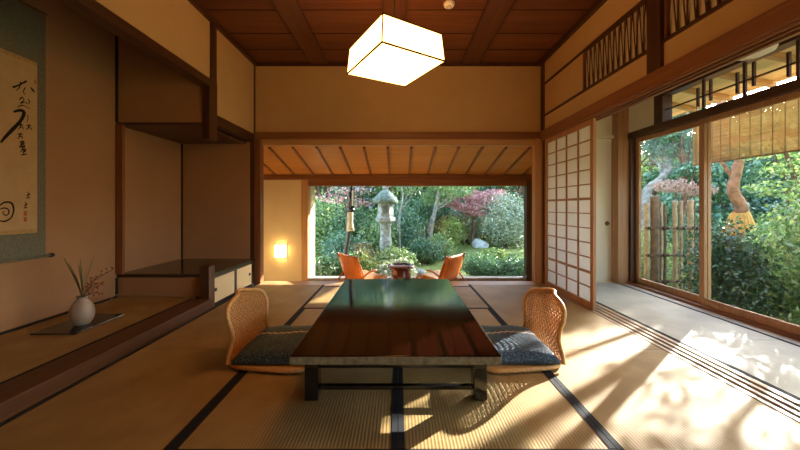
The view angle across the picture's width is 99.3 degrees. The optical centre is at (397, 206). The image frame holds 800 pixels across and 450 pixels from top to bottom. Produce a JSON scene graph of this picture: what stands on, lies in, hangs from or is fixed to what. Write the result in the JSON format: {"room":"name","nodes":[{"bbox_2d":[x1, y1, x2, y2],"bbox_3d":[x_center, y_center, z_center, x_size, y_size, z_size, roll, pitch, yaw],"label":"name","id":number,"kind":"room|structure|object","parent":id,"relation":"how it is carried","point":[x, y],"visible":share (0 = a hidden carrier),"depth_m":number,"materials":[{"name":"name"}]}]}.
{"room":"traditional dwelling","nodes":[
{"label":"traditional dwelling","id":0,"kind":"room"},
{"bbox_2d":[0,0,181,331],"bbox_3d":[-2.890,-0.425,1.500,0.120,2.850,6.200,0,0,0],"label":"wall","id":1,"kind":"structure","parent":0,"point":[80,53],"depth_m":3.10,"materials":[{"name":"brown paint"}]},
{"bbox_2d":[0,0,54,263],"bbox_3d":[-2.813,-0.571,2.375,0.033,1.955,0.794,0,0,0],"label":"scroll","id":2,"kind":"object","parent":1,"relation":"hanging from","point":[22,28],"visible":1,"depth_m":2.56,"materials":[{"name":"paper"}]},
{"bbox_2d":[0,35,182,334],"bbox_3d":[-2.822,-0.421,1.475,0.016,2.658,5.950,0,0,0],"label":"trim","id":3,"kind":"structure","parent":1,"relation":"attached to","point":[116,37],"depth_m":3.40,"materials":[{"name":"wood"}]},
{"bbox_2d":[115,125,124,273],"bbox_3d":[-2.796,-0.075,3.418,0.078,1.500,0.036,0,0,0],"label":"trim","id":4,"kind":"structure","parent":1,"relation":"attached to","point":[119,129],"depth_m":3.40,"materials":[{"name":"brown wood"}]},
{"bbox_2d":[116,122,245,143],"bbox_3d":[-2.420,-0.838,3.930,0.860,0.025,1.040,0,0,0],"label":"shelf","id":5,"kind":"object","parent":1,"relation":"attached to","point":[179,132],"depth_m":3.77,"materials":[{"name":"brown wood"}]},
{"bbox_2d":[118,37,201,122],"bbox_3d":[-2.405,-1.300,3.445,0.890,0.900,0.050,0,0,0],"label":"wall","id":6,"kind":"structure","parent":0,"point":[149,90],"depth_m":3.42,"materials":[{"name":"brown paint"}]},
{"bbox_2d":[96,0,253,133],"bbox_3d":[-1.933,-1.448,1.460,0.055,0.975,6.120,0,0,0],"label":"wall","id":7,"kind":"structure","parent":0,"point":[178,26],"depth_m":3.21,"materials":[{"name":"paint"}]},
{"bbox_2d":[58,0,209,86],"bbox_3d":[-1.940,-1.250,0.960,0.110,0.080,4.920,0,0,0],"label":"trim","id":8,"kind":"structure","parent":7,"relation":"attached to","point":[93,10],"depth_m":2.46,"materials":[{"name":"brown wood"}]},
{"bbox_2d":[202,22,216,141],"bbox_3d":[-1.923,-1.275,3.475,0.075,1.190,0.150,0,0,0],"label":"trim","id":9,"kind":"structure","parent":7,"relation":"attached to","point":[209,93],"depth_m":3.44,"materials":[{"name":"brown wood"}]},
{"bbox_2d":[217,115,253,141],"bbox_3d":[-1.938,-0.907,4.010,0.105,0.105,0.920,0,0,0],"label":"trim","id":10,"kind":"structure","parent":7,"relation":"attached to","point":[224,125],"depth_m":3.94,"materials":[{"name":"brown wood"}]},
{"bbox_2d":[254,139,263,284],"bbox_3d":[-1.843,0.083,4.505,0.085,1.955,0.110,0,0,0],"label":"trim","id":11,"kind":"structure","parent":7,"relation":"attached to","point":[258,147],"depth_m":4.45,"materials":[{"name":"brown wood"}]},
{"bbox_2d":[182,129,249,258],"bbox_3d":[-2.395,-0.390,4.525,0.910,2.780,0.150,0,0,0],"label":"wall","id":12,"kind":"structure","parent":0,"point":[216,177],"depth_m":4.45,"materials":[{"name":"brown paint"}]},
{"bbox_2d":[0,285,255,426],"bbox_3d":[-1.821,1.022,1.430,0.018,0.056,5.860,0,0,0],"label":"trim","id":13,"kind":"structure","parent":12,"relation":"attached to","point":[12,418],"depth_m":2.03,"materials":[{"name":"wood"}]},
{"bbox_2d":[250,142,253,258],"bbox_3d":[-1.940,0.080,4.520,0.110,1.960,0.120,0,0,0],"label":"trim","id":14,"kind":"structure","parent":12,"relation":"attached to","point":[251,143],"depth_m":4.46,"materials":[{"name":"brown wood"}]},
{"bbox_2d":[258,281,537,284],"bbox_3d":[0.000,1.200,4.480,3.600,0.401,0.240,0,0,0],"label":"trim","id":15,"kind":"structure","parent":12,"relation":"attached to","point":[264,282],"depth_m":4.44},
{"bbox_2d":[264,180,300,280],"bbox_3d":[-2.070,0.450,5.850,0.860,2.100,0.100,0,0,0],"label":"wall","id":16,"kind":"structure","parent":0,"point":[282,198],"depth_m":5.80,"materials":[{"name":"paint"}]},
{"bbox_2d":[301,180,309,280],"bbox_3d":[-1.585,0.478,5.835,0.110,1.883,0.130,0,0,0],"label":"trim","id":17,"kind":"structure","parent":16,"relation":"attached to","point":[305,189],"depth_m":5.77,"materials":[{"name":"wood"}]},
{"bbox_2d":[310,186,314,276],"bbox_3d":[-1.570,0.425,6.060,0.100,2.350,0.320,0,0,0],"label":"wall","id":18,"kind":"structure","parent":0,"point":[312,188],"depth_m":6.04,"materials":[{"name":"beige paint"}]},
{"bbox_2d":[308,276,525,280],"bbox_3d":[0.328,1.315,5.870,3.715,0.210,0.180,0,0,0],"label":"trim","id":19,"kind":"structure","parent":18,"relation":"attached to","point":[312,278],"depth_m":5.78,"materials":[{"name":"wood"}]},
{"bbox_2d":[198,0,596,63],"bbox_3d":[0.000,-1.915,1.529,3.860,0.040,6.142,0,0,0],"label":"ceiling boarding","id":20,"kind":"structure","parent":0,"point":[311,31],"depth_m":3.58,"materials":[{"name":"brown wood"}]},
{"bbox_2d":[346,0,445,86],"bbox_3d":[-0.021,-1.471,2.557,0.548,0.852,0.615,0,0,-30],"label":"pendant lamp","id":21,"kind":"object","parent":20,"relation":"hanging from","point":[394,50],"visible":1,"depth_m":2.40,"materials":[{"name":"white paper"}]},
{"bbox_2d":[264,146,531,175],"bbox_3d":[0.000,-0.681,5.230,5.000,0.334,1.260,0,0,0],"label":"ceiling","id":22,"kind":"structure","parent":0,"point":[278,160],"depth_m":5.12,"materials":[{"name":"brown wood"}]},
{"bbox_2d":[255,66,611,134],"bbox_3d":[0.535,-1.445,4.570,4.970,0.980,0.100,0,0,0],"label":"wall","id":23,"kind":"structure","parent":0,"point":[287,98],"depth_m":4.52,"materials":[{"name":"paint"}]},
{"bbox_2d":[254,132,539,138],"bbox_3d":[0.010,-0.940,4.535,3.820,0.090,0.130,0,0,0],"label":"trim","id":24,"kind":"structure","parent":23,"relation":"attached to","point":[257,135],"depth_m":4.47,"materials":[{"name":"brown wood"}]},
{"bbox_2d":[262,139,533,145],"bbox_3d":[0.000,-0.858,4.545,3.600,0.075,0.110,0,0,0],"label":"trim","id":25,"kind":"structure","parent":23,"relation":"attached to","point":[265,142],"depth_m":4.49,"materials":[{"name":"wood"}]},
{"bbox_2d":[532,139,542,283],"bbox_3d":[1.845,0.083,4.505,0.100,1.955,0.110,0,0,0],"label":"trim","id":26,"kind":"structure","parent":23,"relation":"attached to","point":[537,148],"depth_m":4.45,"materials":[{"name":"wood"}]},
{"bbox_2d":[596,139,610,280],"bbox_3d":[2.415,0.043,4.566,0.890,1.905,0.029,0,0,0],"label":"door","id":27,"kind":"structure","parent":23,"relation":"in","point":[603,146],"depth_m":4.55,"materials":[{"name":"paper"}]},
{"bbox_2d":[611,108,628,283],"bbox_3d":[2.940,-0.320,4.490,0.160,2.760,0.140,0,0,0],"label":"trim","id":28,"kind":"structure","parent":23,"relation":"attached to","point":[620,120],"depth_m":4.42,"materials":[{"name":"wood"}]},
{"bbox_2d":[628,34,799,340],"bbox_3d":[3.053,-0.060,1.505,0.135,3.320,6.310,0,0,0],"label":"wall window","id":29,"kind":"structure","parent":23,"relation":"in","point":[641,115],"depth_m":3.42,"materials":[{"name":"brown wood"}]},
{"bbox_2d":[629,121,710,301],"bbox_3d":[3.060,0.045,3.928,0.120,1.850,1.145,0,0,0],"label":"window","id":30,"kind":"structure","parent":29,"relation":"on","point":[682,293],"depth_m":4.32,"materials":[{"name":"brown wood"}]},
{"bbox_2d":[665,39,799,109],"bbox_3d":[3.027,-1.110,1.170,0.019,0.300,5.340,0,0,0],"label":"transom","id":31,"kind":"object","parent":29,"relation":"attached to","point":[788,66],"visible":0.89,"depth_m":2.96,"materials":[{"name":"brown wood"}]},
{"bbox_2d":[672,45,795,116],"bbox_3d":[3.527,-1.489,1.870,0.855,0.462,6.660,0,0,0],"label":"eaves","id":32,"kind":"object","parent":29,"relation":"attached to","point":[777,60],"visible":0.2,"depth_m":3.60,"materials":[{"name":"brown wood"}]},
{"bbox_2d":[699,90,799,335],"bbox_3d":[3.035,0.045,2.860,0.034,1.849,1.100,0,0,0],"label":"window","id":33,"kind":"structure","parent":29,"relation":"on","point":[792,328],"depth_m":3.31,"materials":[{"name":"brown wood"}]},
{"bbox_2d":[692,99,799,165],"bbox_3d":[3.599,-0.935,1.925,0.011,0.870,4.450,0,0,0],"label":"blind","id":34,"kind":"object","parent":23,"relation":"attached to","point":[716,126],"visible":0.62,"depth_m":3.42,"materials":[{"name":"wicker"}]},
{"bbox_2d":[545,0,786,128],"bbox_3d":[1.930,-1.462,1.460,0.060,0.945,6.120,0,0,0],"label":"wall","id":35,"kind":"structure","parent":0,"point":[566,84],"depth_m":3.06,"materials":[{"name":"paint"}]},
{"bbox_2d":[188,0,607,65],"bbox_3d":[0.000,-1.897,1.530,3.860,0.055,6.060,0,0,0],"label":"trim","id":36,"kind":"structure","parent":35,"relation":"attached to","point":[598,4],"depth_m":4.06,"materials":[{"name":"brown wood"}]},
{"bbox_2d":[541,63,544,283],"bbox_3d":[1.927,-0.407,4.480,0.065,2.935,0.160,0,0,0],"label":"trim","id":37,"kind":"structure","parent":35,"relation":"attached to","point":[543,64],"depth_m":4.43,"materials":[{"name":"brown wood"}]},
{"bbox_2d":[583,2,646,88],"bbox_3d":[1.927,-1.387,3.030,0.055,0.385,0.940,0,0,0],"label":"transom","id":38,"kind":"object","parent":35,"relation":"attached to","point":[626,41],"visible":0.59,"depth_m":2.98,"materials":[{"name":"brown wood"}]},
{"bbox_2d":[543,0,732,116],"bbox_3d":[1.925,-1.387,1.460,0.080,0.435,5.920,0,0,0],"label":"trim","id":39,"kind":"structure","parent":35,"relation":"attached to","point":[641,3],"depth_m":2.87,"materials":[{"name":"brown wood"}]},
{"bbox_2d":[647,0,663,74],"bbox_3d":[1.925,-1.433,2.495,0.110,0.885,0.130,0,0,0],"label":"trim","id":40,"kind":"structure","parent":35,"relation":"attached to","point":[655,8],"depth_m":2.47,"materials":[{"name":"brown wood"}]},
{"bbox_2d":[540,0,799,139],"bbox_3d":[1.930,-0.932,1.485,0.140,0.115,5.970,0,0,0],"label":"wooden beam","id":41,"kind":"structure","parent":35,"relation":"attached to","point":[787,12],"depth_m":2.10,"materials":[{"name":"brown wood"}]},
{"bbox_2d":[542,19,799,140],"bbox_3d":[1.933,-0.867,1.460,0.125,0.018,5.920,0,0,0],"label":"trim","id":42,"kind":"structure","parent":35,"relation":"attached to","point":[787,32],"depth_m":2.10,"materials":[{"name":"brown wood"}]},
{"bbox_2d":[664,0,723,37],"bbox_3d":[1.927,-1.387,1.875,0.055,0.385,1.110,0,0,0],"label":"transom","id":43,"kind":"object","parent":35,"relation":"attached to","point":[677,13],"visible":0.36,"depth_m":2.31,"materials":[{"name":"brown wood"}]},
{"bbox_3d":[0.545,1.111,1.480,5.150,0.098,6.160,0,0,0],"label":"floor","id":44,"kind":"structure","parent":0,"visible":0},
{"bbox_2d":[0,297,195,384],"bbox_3d":[-2.440,0.977,0.960,0.820,0.146,4.920,0,0,0],"label":"alcove matting","id":45,"kind":"object","parent":44,"relation":"on","point":[21,352],"visible":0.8,"depth_m":2.40,"materials":[{"name":"beige wicker"}]},
{"bbox_2d":[30,314,125,334],"bbox_3d":[-2.450,0.901,2.635,0.320,0.011,0.450,0,0,0],"label":"board","id":46,"kind":"object","parent":45,"relation":"on","point":[64,328],"visible":0.78,"depth_m":2.53,"materials":[{"name":"wood"}]},
{"bbox_2d":[68,295,94,325],"bbox_3d":[-2.415,0.790,2.600,0.151,0.212,0.151,0,0,0],"label":"vase","id":47,"kind":"object","parent":46,"relation":"on","point":[82,311],"visible":1,"depth_m":2.56,"materials":[{"name":"ceramic"}]},
{"bbox_2d":[64,257,113,296],"bbox_3d":[-2.382,0.540,2.628,0.282,0.323,0.122,0,0,-35],"label":"flower arrangement","id":48,"kind":"object","parent":47,"relation":"in","point":[81,277],"visible":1,"depth_m":2.61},
{"bbox_2d":[0,299,212,422],"bbox_3d":[-1.930,0.984,0.930,0.200,0.157,4.860,0,0,0],"label":"trim","id":49,"kind":"structure","parent":44,"relation":"on","point":[18,394],"depth_m":2.04,"materials":[{"name":"wood"}]},
{"bbox_2d":[0,349,243,449],"bbox_3d":[-1.375,1.024,1.425,0.867,0.052,1.947,0,0,0],"label":"mat","id":50,"kind":"object","parent":44,"relation":"on","point":[149,399],"visible":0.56,"depth_m":1.71,"materials":[{"name":"beige wicker"}]},
{"bbox_2d":[117,259,254,305],"bbox_3d":[-2.357,0.863,3.930,0.985,0.375,1.020,0,0,0],"label":"cabinet","id":51,"kind":"object","parent":44,"relation":"on","point":[180,277],"visible":0.77,"depth_m":3.56,"materials":[{"name":"brown wood"}]},
{"bbox_2d":[199,265,214,306],"bbox_3d":[-1.917,0.825,3.415,0.097,0.470,0.110,0,0,0],"label":"post","id":52,"kind":"object","parent":44,"relation":"on","point":[206,281],"visible":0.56,"depth_m":3.36,"materials":[{"name":"brown wood"}]},
{"bbox_2d":[143,285,323,348],"bbox_3d":[-1.375,1.024,3.380,0.867,0.052,1.957,0,0,0],"label":"mat","id":53,"kind":"object","parent":44,"relation":"on","point":[210,330],"visible":0.44,"depth_m":3.00,"materials":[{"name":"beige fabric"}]},
{"bbox_2d":[171,309,397,448],"bbox_3d":[-0.470,1.024,2.375,0.937,0.052,1.937,0,0,0],"label":"mat","id":54,"kind":"object","parent":44,"relation":"on","point":[258,410],"visible":0.53,"depth_m":1.63,"materials":[{"name":"beige wicker"}]},
{"bbox_2d":[225,288,304,372],"bbox_3d":[-0.797,0.780,2.313,0.655,0.429,0.560,0,0,8],"label":"chair","id":55,"kind":"object","parent":54,"relation":"on","point":[235,335],"visible":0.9,"depth_m":2.27,"materials":[{"name":"wicker"}]},
{"bbox_2d":[231,325,311,364],"bbox_3d":[-0.745,0.924,2.345,0.544,0.086,0.544,0,0,0],"label":"floor cushion","id":56,"kind":"object","parent":55,"relation":"on","point":[273,344],"visible":0.65,"depth_m":2.17,"materials":[{"name":"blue fabric"}]},
{"bbox_2d":[289,279,501,400],"bbox_3d":[-0.011,0.844,2.417,0.986,0.307,1.690,0,0,0],"label":"table","id":57,"kind":"object","parent":54,"relation":"on","point":[367,323],"visible":1,"depth_m":1.81,"materials":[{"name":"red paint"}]},
{"bbox_2d":[170,449,616,449],"bbox_3d":[-0.018,1.024,0.932,1.842,0.052,0.942,0,0,0],"label":"mat","id":58,"kind":"object","parent":44,"relation":"on","point":[170,449],"visible":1,"depth_m":1.40,"materials":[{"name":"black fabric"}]},
{"bbox_2d":[303,286,489,308],"bbox_3d":[-0.018,1.024,3.822,1.842,0.052,0.952,0,0,0],"label":"mat","id":59,"kind":"object","parent":44,"relation":"on","point":[323,297],"visible":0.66,"depth_m":3.72,"materials":[{"name":"beige wicker"}]},
{"bbox_2d":[398,309,615,448],"bbox_3d":[0.453,1.024,2.375,0.902,0.052,1.937,0,0,0],"label":"mat","id":60,"kind":"object","parent":44,"relation":"on","point":[523,410],"visible":0.53,"depth_m":1.63,"materials":[{"name":"beige wicker"}]},
{"bbox_2d":[487,288,566,372],"bbox_3d":[0.767,0.780,2.313,0.655,0.429,0.560,0,0,-8],"label":"chair","id":61,"kind":"object","parent":60,"relation":"on","point":[556,330],"visible":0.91,"depth_m":2.27,"materials":[{"name":"wicker"}]},
{"bbox_2d":[480,325,560,364],"bbox_3d":[0.720,0.924,2.345,0.544,0.086,0.544,0,0,0],"label":"floor cushion","id":62,"kind":"object","parent":61,"relation":"on","point":[515,344],"visible":0.76,"depth_m":2.17,"materials":[{"name":"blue fabric"}]},
{"bbox_2d":[468,284,661,349],"bbox_3d":[1.383,1.024,3.395,0.952,0.052,2.007,0,0,0],"label":"mat","id":63,"kind":"object","parent":44,"relation":"on","point":[583,329],"visible":0.44,"depth_m":3.00,"materials":[{"name":"beige wicker"}]},
{"bbox_2d":[541,283,799,422],"bbox_3d":[1.965,1.025,1.485,0.210,0.050,5.970,0,0,0],"label":"trim","id":64,"kind":"structure","parent":44,"relation":"on","point":[742,375],"depth_m":2.12,"materials":[{"name":"brown wood"}]},
{"bbox_2d":[545,118,595,309],"bbox_3d":[1.899,0.069,3.822,0.032,1.858,1.075,0,0,0],"label":"screen","id":65,"kind":"object","parent":64,"relation":"on","point":[570,155],"visible":1,"depth_m":3.69,"materials":[{"name":"paper"}]},
{"bbox_2d":[547,350,799,449],"bbox_3d":[1.383,1.024,1.420,0.952,0.052,1.937,0,0,0],"label":"mat","id":66,"kind":"object","parent":44,"relation":"on","point":[638,399],"visible":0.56,"depth_m":1.70,"materials":[{"name":"beige wicker"}]},
{"bbox_2d":[596,283,782,339],"bbox_3d":[2.487,1.024,3.530,0.822,0.052,1.937,0,0,0],"label":"mat","id":67,"kind":"object","parent":44,"relation":"on","point":[675,321],"visible":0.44,"depth_m":3.08,"materials":[{"name":"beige fabric"}]},
{"bbox_2d":[623,284,799,344],"bbox_3d":[2.942,1.024,1.475,0.085,0.052,5.950,0,0,0],"label":"trim","id":68,"kind":"structure","parent":44,"relation":"on","point":[629,285],"depth_m":3.07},
{"bbox_2d":[674,340,799,400],"bbox_3d":[2.487,1.024,1.590,0.822,0.052,1.937,0,0,0],"label":"mat","id":69,"kind":"object","parent":44,"relation":"on","point":[775,364],"visible":0.8,"depth_m":2.25,"materials":[{"name":"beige fabric"}]},
{"bbox_3d":[0.000,1.450,5.275,5.000,0.100,1.350,0,0,0],"label":"floor","id":70,"kind":"structure","parent":0,"visible":0},
{"bbox_2d":[337,252,386,280],"bbox_3d":[-0.578,1.042,5.039,0.707,0.726,0.578,0,0,-38],"label":"lounge chair","id":71,"kind":"object","parent":70,"relation":"on","point":[351,267],"visible":0.68,"depth_m":4.91,"materials":[{"name":"leather"}]},
{"bbox_2d":[388,263,414,278],"bbox_3d":[0.050,1.146,5.250,0.420,0.506,0.420,0,0,0],"label":"round side table","id":72,"kind":"object","parent":70,"relation":"on","point":[399,270],"visible":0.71,"depth_m":5.13,"materials":[{"name":"red paint"}]},
{"bbox_2d":[415,252,465,280],"bbox_3d":[0.678,1.042,5.039,0.707,0.726,0.578,0,0,38],"label":"lounge chair","id":73,"kind":"object","parent":70,"relation":"on","point":[450,269],"visible":0.66,"depth_m":4.91,"materials":[{"name":"orange leather"}]},
{"bbox_2d":[524,180,531,280],"bbox_3d":[2.252,0.478,5.835,0.135,1.883,0.130,0,0,0],"label":"trim","id":74,"kind":"structure","parent":70,"relation":"on","point":[527,189],"depth_m":5.77,"materials":[{"name":"brown wood"}]},
{"bbox_3d":[2.360,0.275,5.275,0.080,2.450,1.350,0,0,0],"label":"wall","id":75,"kind":"structure","parent":0,"visible":0},
{"bbox_2d":[264,175,531,179],"bbox_3d":[-0.025,-0.504,5.815,4.850,0.082,0.130,0,0,0],"label":"trim","id":76,"kind":"structure","parent":75,"relation":"attached to","point":[266,177],"depth_m":5.75,"materials":[{"name":"brown wood"}]},
{"bbox_2d":[308,180,526,185],"bbox_3d":[0.360,-0.411,5.840,3.780,0.103,0.120,0,0,0],"label":"trim","id":77,"kind":"structure","parent":75,"relation":"attached to","point":[310,182],"depth_m":5.78,"materials":[{"name":"brown wood"}]},
{"label":"outside","id":78,"kind":"structure","parent":0,"visible":0},
{"bbox_2d":[315,158,783,291],"bbox_3d":[6.000,-1.437,18.000,48.000,6.215,44.000,0,0,0],"label":"ground","id":79,"kind":"structure","parent":78,"point":[511,250],"depth_m":11.37,"materials":[{"name":"plant"}]},
{"bbox_2d":[315,251,344,275],"bbox_3d":[-1.448,1.307,6.866,0.848,0.826,0.896,0,0,39],"label":"round shrub","id":80,"kind":"object","parent":79,"relation":"on","point":[329,266],"visible":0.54,"depth_m":6.71,"materials":[{"name":"green plant"}]},
{"bbox_2d":[315,192,345,254],"bbox_3d":[-2.270,0.552,10.528,2.008,2.033,1.865,0,0,23],"label":"bush","id":81,"kind":"object","parent":79,"relation":"on","point":[324,215],"visible":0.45,"depth_m":10.17,"materials":[{"name":"green plant"}]},
{"bbox_2d":[319,228,373,261],"bbox_3d":[-1.240,1.089,8.399,1.312,1.194,1.441,0,0,4],"label":"round shrub","id":82,"kind":"object","parent":79,"relation":"on","point":[336,243],"visible":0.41,"depth_m":8.13,"materials":[{"name":"green plant"}]},
{"bbox_2d":[316,186,376,234],"bbox_3d":[-1.411,0.455,9.222,1.712,2.339,0.975,0,0,0],"label":"maple tree","id":83,"kind":"object","parent":79,"relation":"on","point":[347,192],"visible":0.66,"depth_m":9.16,"materials":[{"name":"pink plant"}]},
{"bbox_2d":[343,186,354,274],"bbox_3d":[-1.028,0.358,6.900,0.297,2.718,0.170,0,0,0],"label":"pole","id":84,"kind":"object","parent":79,"relation":"on","point":[350,227],"visible":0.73,"depth_m":6.86,"materials":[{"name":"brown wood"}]},
{"bbox_2d":[330,200,375,247],"bbox_3d":[-1.264,0.633,9.835,1.417,1.838,1.285,0,0,-3],"label":"bush","id":85,"kind":"object","parent":79,"relation":"on","point":[356,218],"visible":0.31,"depth_m":9.69,"materials":[{"name":"green plant"}]},
{"bbox_2d":[325,186,398,235],"bbox_3d":[-1.804,-0.813,15.474,4.047,4.759,3.739,0,0,24],"label":"tree","id":86,"kind":"object","parent":79,"relation":"on","point":[356,193],"visible":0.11,"depth_m":14.54,"materials":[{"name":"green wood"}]},
{"bbox_2d":[339,248,386,273],"bbox_3d":[-0.686,1.306,7.205,1.136,0.833,0.960,0,0,0],"label":"round shrub","id":87,"kind":"object","parent":79,"relation":"on","point":[367,263],"visible":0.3,"depth_m":7.07,"materials":[{"name":"green plant"}]},
{"bbox_2d":[353,217,402,256],"bbox_3d":[-0.617,0.862,9.619,1.242,1.466,1.485,0,0,39],"label":"bush","id":88,"kind":"object","parent":79,"relation":"on","point":[373,236],"visible":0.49,"depth_m":9.36,"materials":[{"name":"green plant"}]},
{"bbox_2d":[373,186,397,254],"bbox_3d":[-0.301,0.491,8.200,0.630,2.188,0.630,0,0,0],"label":"stone lantern","id":89,"kind":"object","parent":79,"relation":"on","point":[385,199],"visible":0.71,"depth_m":8.07,"materials":[{"name":"stone"}]},
{"bbox_2d":[375,259,416,275],"bbox_3d":[-0.020,1.351,6.702,0.853,0.648,0.845,0,0,-13],"label":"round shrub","id":90,"kind":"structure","parent":79,"relation":"on","point":[386,271],"depth_m":6.74,"materials":[{"name":"green plant"}]},
{"bbox_2d":[375,245,419,270],"bbox_3d":[-0.115,1.259,7.630,1.124,0.801,1.160,0,0,-43],"label":"round shrub","id":91,"kind":"object","parent":79,"relation":"on","point":[395,254],"visible":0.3,"depth_m":7.48,"materials":[{"name":"green plant"}]},
{"bbox_2d":[391,198,428,253],"bbox_3d":[0.164,0.661,10.820,1.486,1.898,1.650,0,0,36],"label":"bush","id":92,"kind":"object","parent":79,"relation":"on","point":[408,233],"visible":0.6,"depth_m":10.50,"materials":[{"name":"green plant"}]},
{"bbox_2d":[394,194,448,241],"bbox_3d":[0.717,0.414,13.280,2.550,2.191,2.230,0,0,-43],"label":"bush","id":93,"kind":"object","parent":79,"relation":"on","point":[425,211],"visible":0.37,"depth_m":12.79,"materials":[{"name":"green plant"}]},
{"bbox_2d":[403,236,444,263],"bbox_3d":[0.748,1.197,9.378,1.133,0.828,1.194,0,0,-42],"label":"round shrub","id":94,"kind":"object","parent":79,"relation":"on","point":[426,251],"visible":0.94,"depth_m":9.16,"materials":[{"name":"green plant"}]},
{"bbox_2d":[397,186,482,240],"bbox_3d":[1.365,-0.192,11.020,2.922,3.626,3.500,0,0,40],"label":"tree","id":95,"kind":"object","parent":79,"relation":"on","point":[446,194],"visible":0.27,"depth_m":10.99,"materials":[{"name":"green plant"}]},
{"bbox_2d":[428,231,457,259],"bbox_3d":[1.287,1.170,10.015,0.999,0.936,0.860,0,0,0],"label":"bush","id":96,"kind":"object","parent":79,"relation":"on","point":[439,236],"visible":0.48,"depth_m":9.88,"materials":[{"name":"green plant"}]},
{"bbox_2d":[437,212,468,246],"bbox_3d":[2.029,0.823,12.502,1.232,1.300,1.244,0,0,0],"label":"shrub","id":97,"kind":"object","parent":79,"relation":"on","point":[454,227],"visible":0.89,"depth_m":12.32,"materials":[{"name":"green plant"}]},
{"bbox_2d":[444,200,486,242],"bbox_3d":[2.688,0.505,13.407,1.722,1.991,1.888,0,0,-23],"label":"bush","id":98,"kind":"object","parent":79,"relation":"on","point":[468,219],"visible":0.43,"depth_m":13.03,"materials":[{"name":"green plant"}]},
{"bbox_2d":[441,188,507,245],"bbox_3d":[2.755,0.363,12.605,2.958,2.332,1.630,0,0,-10],"label":"maple tree","id":99,"kind":"object","parent":79,"relation":"on","point":[475,197],"visible":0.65,"depth_m":12.37,"materials":[{"name":"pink plant"}]},
{"bbox_2d":[460,251,504,275],"bbox_3d":[1.877,1.285,7.393,1.052,0.661,1.110,0,0,44],"label":"round shrub","id":100,"kind":"object","parent":79,"relation":"on","point":[479,265],"visible":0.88,"depth_m":7.18,"materials":[{"name":"green plant"}]},
{"bbox_2d":[475,188,523,247],"bbox_3d":[3.900,0.448,12.024,2.232,2.234,2.186,0,0,-30],"label":"bush","id":101,"kind":"object","parent":79,"relation":"on","point":[508,211],"visible":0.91,"depth_m":11.85,"materials":[{"name":"green plant"}]},
{"bbox_2d":[492,255,523,276],"bbox_3d":[2.482,1.327,7.324,1.050,0.628,0.975,0,0,-8],"label":"round shrub","id":102,"kind":"object","parent":79,"relation":"on","point":[513,266],"visible":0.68,"depth_m":7.11,"materials":[{"name":"green plant"}]},
{"bbox_2d":[643,196,698,291],"bbox_3d":[4.357,0.749,5.350,0.979,1.859,0.130,0,0,0],"label":"bamboo fence","id":103,"kind":"object","parent":79,"relation":"on","point":[657,254],"visible":0.62,"depth_m":5.33,"materials":[{"name":"brown wood"}]},
{"bbox_2d":[641,103,719,225],"bbox_3d":[8.878,-0.932,11.926,3.784,5.194,3.339,0,0,42],"label":"tree","id":104,"kind":"object","parent":79,"relation":"on","point":[652,167],"visible":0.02,"depth_m":11.81,"materials":[{"name":"green plant"}]},
{"bbox_2d":[647,178,718,226],"bbox_3d":[6.047,0.536,7.211,1.310,2.323,0.818,0,0,0],"label":"maple","id":105,"kind":"object","parent":79,"relation":"on","point":[683,189],"visible":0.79,"depth_m":7.14,"materials":[{"name":"pink plant"}]},
{"bbox_2d":[641,113,728,250],"bbox_3d":[6.747,-0.341,8.225,2.989,4.053,1.870,0,0,0],"label":"pine","id":106,"kind":"object","parent":79,"relation":"on","point":[666,162],"visible":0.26,"depth_m":8.15,"materials":[{"name":"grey plant"}]},
{"bbox_2d":[650,209,721,290],"bbox_3d":[5.521,0.905,6.605,1.551,1.716,1.378,0,0,0],"label":"shrub","id":107,"kind":"object","parent":79,"relation":"on","point":[669,233],"visible":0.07,"depth_m":6.48,"materials":[{"name":"green plant"}]},
{"bbox_2d":[654,106,723,224],"bbox_3d":[6.605,-0.408,7.743,1.270,4.145,1.437,0,0,13],"label":"evergreen tree","id":108,"kind":"object","parent":79,"relation":"on","point":[686,169],"visible":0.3,"depth_m":7.63,"materials":[{"name":"green plant"}]},
{"bbox_2d":[641,117,792,250],"bbox_3d":[9.496,-0.806,10.798,4.148,4.996,3.639,0,0,-21],"label":"tree","id":109,"kind":"object","parent":79,"relation":"on","point":[747,173],"visible":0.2,"depth_m":10.01,"materials":[{"name":"green plant"}]},
{"bbox_2d":[686,101,755,298],"bbox_3d":[5.515,-1.009,6.464,2.811,5.476,2.138,0,0,0],"label":"pine","id":110,"kind":"object","parent":79,"relation":"on","point":[741,208],"visible":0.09,"depth_m":5.54,"materials":[{"name":"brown plant"}]},
{"bbox_2d":[676,211,790,317],"bbox_3d":[3.967,0.868,4.028,1.017,1.636,0.971,0,0,31],"label":"bush","id":111,"kind":"object","parent":79,"relation":"on","point":[739,264],"visible":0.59,"depth_m":3.91,"materials":[{"name":"green plant"}]},
{"bbox_2d":[678,108,799,243],"bbox_3d":[11.098,-0.792,10.860,3.881,5.079,3.559,0,0,13],"label":"tree","id":112,"kind":"object","parent":79,"relation":"on","point":[762,200],"visible":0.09,"depth_m":10.08,"materials":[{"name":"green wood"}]},
{"bbox_2d":[723,108,799,281],"bbox_3d":[5.539,0.129,4.861,1.624,3.187,1.424,0,0,23],"label":"maple","id":113,"kind":"object","parent":79,"relation":"on","point":[790,170],"visible":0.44,"depth_m":4.76,"materials":[{"name":"green plant"}]},
{"bbox_2d":[729,98,799,232],"bbox_3d":[11.572,-0.755,9.532,3.373,5.018,4.273,0,0,39],"label":"tree","id":114,"kind":"object","parent":79,"relation":"on","point":[794,158],"visible":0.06,"depth_m":10.03,"materials":[{"name":"green plant"}]},
{"bbox_2d":[747,170,799,325],"bbox_3d":[4.518,0.644,3.587,1.228,2.151,1.229,0,0,26],"label":"shrub","id":115,"kind":"object","parent":79,"relation":"on","point":[790,262],"visible":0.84,"depth_m":3.70,"materials":[{"name":"green plant"}]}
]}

